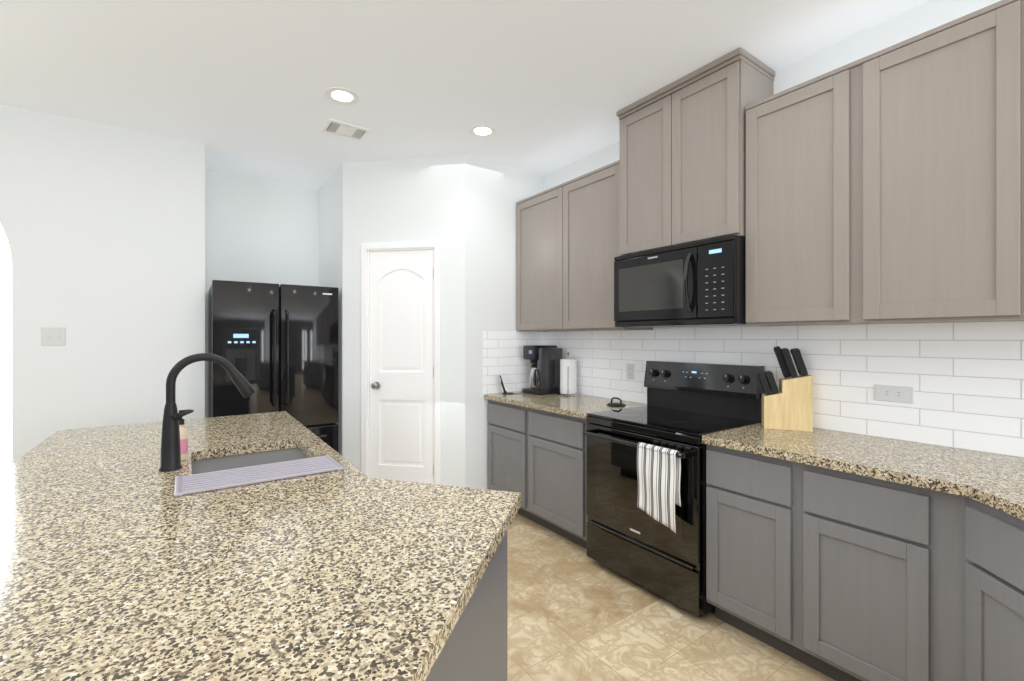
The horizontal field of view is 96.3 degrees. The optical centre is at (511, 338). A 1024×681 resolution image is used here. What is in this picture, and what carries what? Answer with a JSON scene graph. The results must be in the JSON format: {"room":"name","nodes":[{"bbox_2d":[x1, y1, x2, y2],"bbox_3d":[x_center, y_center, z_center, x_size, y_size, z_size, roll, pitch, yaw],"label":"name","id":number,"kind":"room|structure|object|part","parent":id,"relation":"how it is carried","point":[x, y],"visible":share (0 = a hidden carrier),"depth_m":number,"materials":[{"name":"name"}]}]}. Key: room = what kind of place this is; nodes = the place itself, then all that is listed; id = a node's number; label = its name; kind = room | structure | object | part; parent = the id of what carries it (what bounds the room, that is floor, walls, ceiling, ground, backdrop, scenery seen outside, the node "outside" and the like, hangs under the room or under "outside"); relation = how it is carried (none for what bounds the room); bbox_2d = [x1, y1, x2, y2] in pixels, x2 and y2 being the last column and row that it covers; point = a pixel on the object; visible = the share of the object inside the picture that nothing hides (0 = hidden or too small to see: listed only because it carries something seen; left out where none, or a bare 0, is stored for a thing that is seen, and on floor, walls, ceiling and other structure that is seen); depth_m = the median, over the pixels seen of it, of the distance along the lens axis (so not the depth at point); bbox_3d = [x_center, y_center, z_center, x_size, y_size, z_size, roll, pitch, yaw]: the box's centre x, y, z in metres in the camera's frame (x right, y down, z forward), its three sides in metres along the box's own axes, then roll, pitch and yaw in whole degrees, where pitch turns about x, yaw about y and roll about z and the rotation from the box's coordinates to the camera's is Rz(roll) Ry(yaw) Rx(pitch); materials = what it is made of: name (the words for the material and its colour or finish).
{"room":"kitchen","nodes":[
{"label":"kitchen","id":0,"kind":"room"},
{"bbox_2d":[0,461,11,471],"bbox_3d":[-4.410,-0.052,4.766,7.000,2.870,0.120,0,0,-35],"label":"wall","id":1,"kind":"structure","parent":0,"point":[3,465],"depth_m":4.38,"materials":[{"name":"white paint"}]},
{"bbox_2d":[0,224,11,461],"bbox_3d":[-5.025,0.033,4.251,2.000,2.300,0.002,0,0,-35],"label":"window","id":2,"kind":"structure","parent":1,"relation":"in","point":[5,356],"depth_m":4.38,"materials":[{"name":"white"}]},
{"bbox_2d":[0,104,204,462],"bbox_3d":[-4.386,-0.052,2.536,4.450,2.870,0.720,0,0,-35],"label":"wall","id":3,"kind":"structure","parent":0,"point":[108,248],"depth_m":3.18,"materials":[{"name":"white paint"}]},
{"bbox_2d":[41,327,65,344],"bbox_3d":[-3.043,-0.012,3.043,0.116,0.120,0.012,0,0,-35],"label":"switch plate","id":4,"kind":"object","parent":3,"relation":"attached to","point":[53,335],"visible":1,"depth_m":3.04,"materials":[{"name":"white plastic"}]},
{"bbox_2d":[205,169,318,417],"bbox_3d":[-2.355,-0.052,4.351,0.964,2.870,0.120,0,0,-35],"label":"wall","id":5,"kind":"structure","parent":0,"point":[261,230],"depth_m":4.27,"materials":[{"name":"white paint"}]},
{"bbox_2d":[319,164,342,455],"bbox_3d":[-1.674,-0.052,4.326,0.114,2.870,0.950,0,0,-35],"label":"wall","id":6,"kind":"structure","parent":0,"point":[331,232],"depth_m":4.11,"materials":[{"name":"white paint"}]},
{"bbox_2d":[343,155,464,486],"bbox_3d":[-0.900,-0.052,3.863,1.074,2.870,0.110,0,0,10],"label":"wall","id":7,"kind":"structure","parent":0,"point":[408,200],"depth_m":3.79,"materials":[{"name":"white paint"}]},
{"bbox_2d":[361,241,440,484],"bbox_3d":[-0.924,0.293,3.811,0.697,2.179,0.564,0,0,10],"label":"door frame","id":8,"kind":"structure","parent":7,"relation":"attached to","point":[366,249],"depth_m":3.83,"materials":[{"name":"white wood"}]},
{"bbox_2d":[370,250,433,483],"bbox_3d":[-0.919,0.323,3.842,0.565,2.105,0.036,0,0,10],"label":"pantry door","id":9,"kind":"structure","parent":7,"relation":"in","point":[401,362],"depth_m":3.83,"materials":[{"name":"white wood"}]},
{"bbox_2d":[0,0,930,188],"bbox_3d":[-1.480,-1.547,0.652,7.240,0.120,10.220,0,0,-35],"label":"ceiling","id":10,"kind":"structure","parent":0,"point":[542,87],"depth_m":2.49,"materials":[{"name":"white paint"}]},
{"bbox_2d":[325,87,358,104],"bbox_3d":[-1.042,-1.485,2.815,0.200,0.004,0.200,0,0,-35],"label":"recessed light","id":11,"kind":"object","parent":10,"relation":"in","point":[341,95],"visible":1,"depth_m":2.81,"materials":[{"name":"white"}]},
{"bbox_2d":[321,119,371,141],"bbox_3d":[-1.186,-1.482,3.277,0.295,0.008,0.225,0,0,-35],"label":"ceiling vent","id":12,"kind":"object","parent":10,"relation":"in","point":[341,129],"visible":1,"depth_m":3.27,"materials":[{"name":"white metal"}]},
{"bbox_2d":[469,124,496,136],"bbox_3d":[-0.209,-1.485,3.288,0.200,0.004,0.200,0,0,-35],"label":"recessed light","id":13,"kind":"object","parent":10,"relation":"in","point":[481,130],"visible":1,"depth_m":3.28,"materials":[{"name":"white"}]},
{"bbox_2d":[465,155,543,488],"bbox_3d":[-0.079,-0.052,4.007,0.824,2.870,0.120,0,0,-35],"label":"wall","id":14,"kind":"structure","parent":0,"point":[495,193],"depth_m":3.83,"materials":[{"name":"white paint"}]},
{"bbox_2d":[507,513,835,680],"bbox_3d":[-1.480,1.443,0.652,7.240,0.120,10.220,0,0,-35],"label":"floor","id":15,"kind":"structure","parent":0,"point":[575,612],"depth_m":2.15,"materials":[{"name":"tile"}]},
{"bbox_2d":[0,353,520,680],"bbox_3d":[-0.784,0.719,1.361,1.355,1.328,3.354,0,0,-35],"label":"kitchen island","id":16,"kind":"object","parent":15,"relation":"on","point":[119,561],"visible":0.98,"depth_m":0.99,"materials":[{"name":"stone"}]},
{"bbox_2d":[179,409,190,460],"bbox_3d":[-1.269,0.372,1.766,0.059,0.190,0.047,0,0,-35],"label":"soap bottle","id":17,"kind":"object","parent":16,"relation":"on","point":[184,442],"visible":0.54,"depth_m":1.75,"materials":[{"name":"beige"}]},
{"bbox_2d":[158,353,255,471],"bbox_3d":[-1.106,0.261,1.678,0.299,0.412,0.132,0,0,-35],"label":"faucet","id":18,"kind":"object","parent":16,"relation":"on","point":[170,452],"depth_m":1.63,"materials":[{"name":"black metal"}]},
{"bbox_2d":[174,455,343,496],"bbox_3d":[-0.853,0.462,1.569,0.485,0.011,0.210,0,0,-35],"label":"drying mat","id":19,"kind":"object","parent":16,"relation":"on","point":[203,482],"visible":1,"depth_m":1.54,"materials":[{"name":"purple plastic"}]},
{"bbox_2d":[208,280,338,452],"bbox_3d":[-2.047,0.477,3.923,0.897,1.812,0.874,0,0,-35],"label":"refrigerator","id":20,"kind":"object","parent":15,"relation":"on","point":[276,346],"visible":0.6,"depth_m":3.62,"materials":[{"name":"black metal"}]},
{"bbox_3d":[-2.046,0.138,3.462,0.250,0.420,0.005,0,0,-35],"label":"dispenser frame","id":21,"kind":"part","parent":20,"relation":"part of","materials":[{"name":"black plastic"}]},
{"bbox_2d":[484,391,646,548],"bbox_3d":[0.380,0.925,3.514,0.646,0.915,1.211,0,0,-35],"label":"base cabinet","id":22,"kind":"object","parent":15,"relation":"on","point":[537,452],"visible":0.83,"depth_m":3.26,"materials":[{"name":"grey wood"}]},
{"bbox_2d":[484,391,646,419],"bbox_3d":[0.380,0.486,3.514,0.646,0.037,1.211,0,0,-35],"label":"countertop","id":23,"kind":"structure","parent":22,"relation":"on","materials":[{"name":"stone"}]},
{"bbox_2d":[499,375,520,393],"bbox_3d":[0.106,0.389,3.955,0.506,0.156,0.123,0,0,-35],"label":"phone stand","id":24,"kind":"object","parent":23,"relation":"on","point":[503,387],"visible":0.81,"depth_m":3.82,"materials":[{"name":"black plastic"}]},
{"bbox_3d":[0.148,0.459,3.967,0.422,0.015,0.094,0,0,-35],"label":"cord","id":25,"kind":"part","parent":24,"relation":"part of","materials":[{"name":"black plastic"}]},
{"bbox_2d":[522,345,561,394],"bbox_3d":[0.260,0.265,3.924,0.260,0.405,0.240,0,0,-35],"label":"coffee maker","id":26,"kind":"object","parent":23,"relation":"on","point":[544,375],"visible":0.96,"depth_m":3.83,"materials":[{"name":"black plastic"}]},
{"bbox_3d":[0.203,0.312,3.899,0.134,0.181,0.139,0,0,-35],"label":"carafe lid","id":27,"kind":"part","parent":26,"relation":"part of","materials":[{"name":"black plastic"}]},
{"bbox_3d":[0.320,0.257,3.861,0.225,0.349,0.068,0,0,-35],"label":"tank","id":28,"kind":"part","parent":26,"relation":"part of","materials":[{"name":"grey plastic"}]},
{"bbox_2d":[558,352,578,395],"bbox_3d":[0.463,0.292,3.768,0.176,0.350,0.176,0,0,-35],"label":"paper towel holder","id":29,"kind":"object","parent":23,"relation":"on","point":[568,376],"visible":1,"depth_m":3.71,"materials":[{"name":"white paper"}]},
{"bbox_2d":[607,397,625,406],"bbox_3d":[0.724,0.439,3.186,0.132,0.056,0.132,0,0,-35],"label":"lid","id":30,"kind":"object","parent":23,"relation":"on","point":[620,404],"visible":1,"depth_m":3.15,"materials":[{"name":"black metal"}]},
{"bbox_2d":[583,360,763,616],"bbox_3d":[0.906,0.769,2.673,0.710,1.228,0.759,0,0,-35],"label":"range","id":31,"kind":"object","parent":15,"relation":"on","point":[686,407],"visible":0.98,"depth_m":2.56,"materials":[{"name":"black metal"}]},
{"bbox_3d":[0.627,0.567,2.475,0.025,0.024,0.669,0,0,-35],"label":"handle","id":32,"kind":"part","parent":31,"relation":"part of","materials":[{"name":"black metal"}]},
{"bbox_2d":[637,442,680,532],"bbox_3d":[0.738,0.745,2.318,0.055,0.397,0.231,0,0,-35],"label":"dish towel","id":33,"kind":"object","parent":31,"relation":"hanging from","point":[659,477],"visible":0.98,"depth_m":2.29,"materials":[{"name":"white fabric"}]},
{"bbox_2d":[586,404,763,437],"bbox_3d":[0.937,0.470,2.696,0.632,0.016,0.759,0,0,-35],"label":"cooktop","id":34,"kind":"object","parent":31,"relation":"in","point":[669,420],"depth_m":2.60,"materials":[{"name":"black glass"}]},
{"bbox_3d":[1.159,0.244,2.853,0.088,0.178,0.759,0,0,-35],"label":"panel","id":35,"kind":"part","parent":31,"relation":"part of","materials":[{"name":"black metal"}]},
{"bbox_2d":[706,511,785,653],"bbox_3d":[1.304,0.946,2.233,0.627,0.876,0.412,0,0,-35],"label":"base cabinet","id":36,"kind":"object","parent":15,"relation":"on","point":[746,566],"depth_m":2.06,"materials":[{"name":"grey wood"}]},
{"bbox_2d":[786,539,877,680],"bbox_3d":[1.563,0.946,1.823,0.682,0.876,0.557,0,0,-35],"label":"base cabinet","id":37,"kind":"object","parent":15,"relation":"on","point":[839,556],"depth_m":1.79,"materials":[{"name":"grey wood"}]},
{"bbox_2d":[878,571,1023,680],"bbox_3d":[1.806,0.946,0.900,1.356,0.876,1.349,0,0,-35],"label":"base cabinet","id":38,"kind":"object","parent":15,"relation":"on","point":[925,633],"depth_m":1.54,"materials":[{"name":"grey wood"}]},
{"bbox_2d":[702,423,1023,618],"bbox_3d":[1.533,0.486,1.223,1.426,0.038,2.324,0,0,-35],"label":"countertop","id":39,"kind":"structure","parent":38,"relation":"on","point":[950,519],"depth_m":1.70,"materials":[{"name":"beige stone"}]},
{"bbox_2d":[757,346,812,431],"bbox_3d":[1.414,0.254,2.388,0.235,0.426,0.123,0,0,23],"label":"knife block","id":40,"kind":"object","parent":39,"relation":"on","point":[788,405],"visible":1,"depth_m":2.33,"materials":[{"name":"brown wood"}]},
{"bbox_2d":[544,0,1022,457],"bbox_3d":[1.420,-0.052,2.718,0.120,2.870,9.980,0,0,-35],"label":"wall","id":41,"kind":"structure","parent":0,"point":[922,18],"depth_m":2.25,"materials":[{"name":"white paint"}]},
{"bbox_2d":[516,186,555,331],"bbox_3d":[0.357,-0.623,3.824,0.324,1.132,0.677,0,0,-35],"label":"upper cabinet","id":42,"kind":"object","parent":41,"relation":"attached to","point":[535,214],"depth_m":3.78,"materials":[{"name":"grey wood"}]},
{"bbox_2d":[556,162,652,331],"bbox_3d":[0.670,-0.623,3.383,0.324,1.132,0.646,0,0,-35],"label":"upper cabinet","id":43,"kind":"object","parent":41,"relation":"attached to","point":[586,203],"depth_m":3.30,"materials":[{"name":"grey wood"}]},
{"bbox_2d":[626,363,633,379],"bbox_3d":[0.871,0.245,3.376,0.006,0.116,0.072,0,0,-35],"label":"outlet","id":44,"kind":"object","parent":41,"relation":"attached to","point":[629,371],"visible":1,"depth_m":3.38,"materials":[{"name":"white plastic"}]},
{"bbox_2d":[616,89,659,256],"bbox_3d":[0.977,-1.006,2.918,0.364,0.954,0.461,0,0,-35],"label":"upper cabinet","id":45,"kind":"object","parent":41,"relation":"attached to","point":[638,164],"depth_m":2.87,"materials":[{"name":"grey wood"}]},
{"bbox_2d":[660,47,774,247],"bbox_3d":[1.176,-1.006,2.639,0.364,0.954,0.461,0,0,-35],"label":"upper cabinet","id":46,"kind":"object","parent":41,"relation":"attached to","point":[702,111],"depth_m":2.50,"materials":[{"name":"grey wood"}]},
{"bbox_2d":[614,235,752,327],"bbox_3d":[1.034,-0.299,2.748,0.469,0.452,0.800,0,0,-35],"label":"microwave","id":47,"kind":"object","parent":46,"relation":"attached to","point":[699,284],"visible":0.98,"depth_m":2.56,"materials":[{"name":"black metal"}]},
{"bbox_3d":[0.961,-0.304,2.505,0.067,0.327,0.024,0,0,-35],"label":"handle","id":48,"kind":"part","parent":47,"relation":"part of","materials":[{"name":"black plastic"}]},
{"bbox_2d":[483,321,1023,457],"bbox_3d":[1.345,0.190,2.155,0.655,0.554,4.550,0,0,-35],"label":"backsplash","id":49,"kind":"structure","parent":41,"relation":"attached to","point":[965,380],"depth_m":2.22,"materials":[{"name":"white tile"}]},
{"bbox_2d":[744,64,847,325],"bbox_3d":[1.468,-0.633,2.263,0.324,1.132,0.483,0,0,-35],"label":"upper cabinet","id":50,"kind":"object","parent":41,"relation":"attached to","point":[796,137],"depth_m":2.16,"materials":[{"name":"grey wood"}]},
{"bbox_2d":[874,384,913,403],"bbox_3d":[1.764,0.257,2.122,0.006,0.075,0.145,0,0,-35],"label":"outlet","id":51,"kind":"object","parent":41,"relation":"attached to","point":[901,394],"visible":1,"depth_m":2.12,"materials":[{"name":"white plastic"}]},
{"bbox_2d":[848,0,1023,324],"bbox_3d":[1.754,-0.633,1.861,0.324,1.132,0.503,0,0,-35],"label":"upper cabinet","id":52,"kind":"object","parent":41,"relation":"attached to","point":[885,186],"depth_m":1.75,"materials":[{"name":"grey wood"}]}
]}

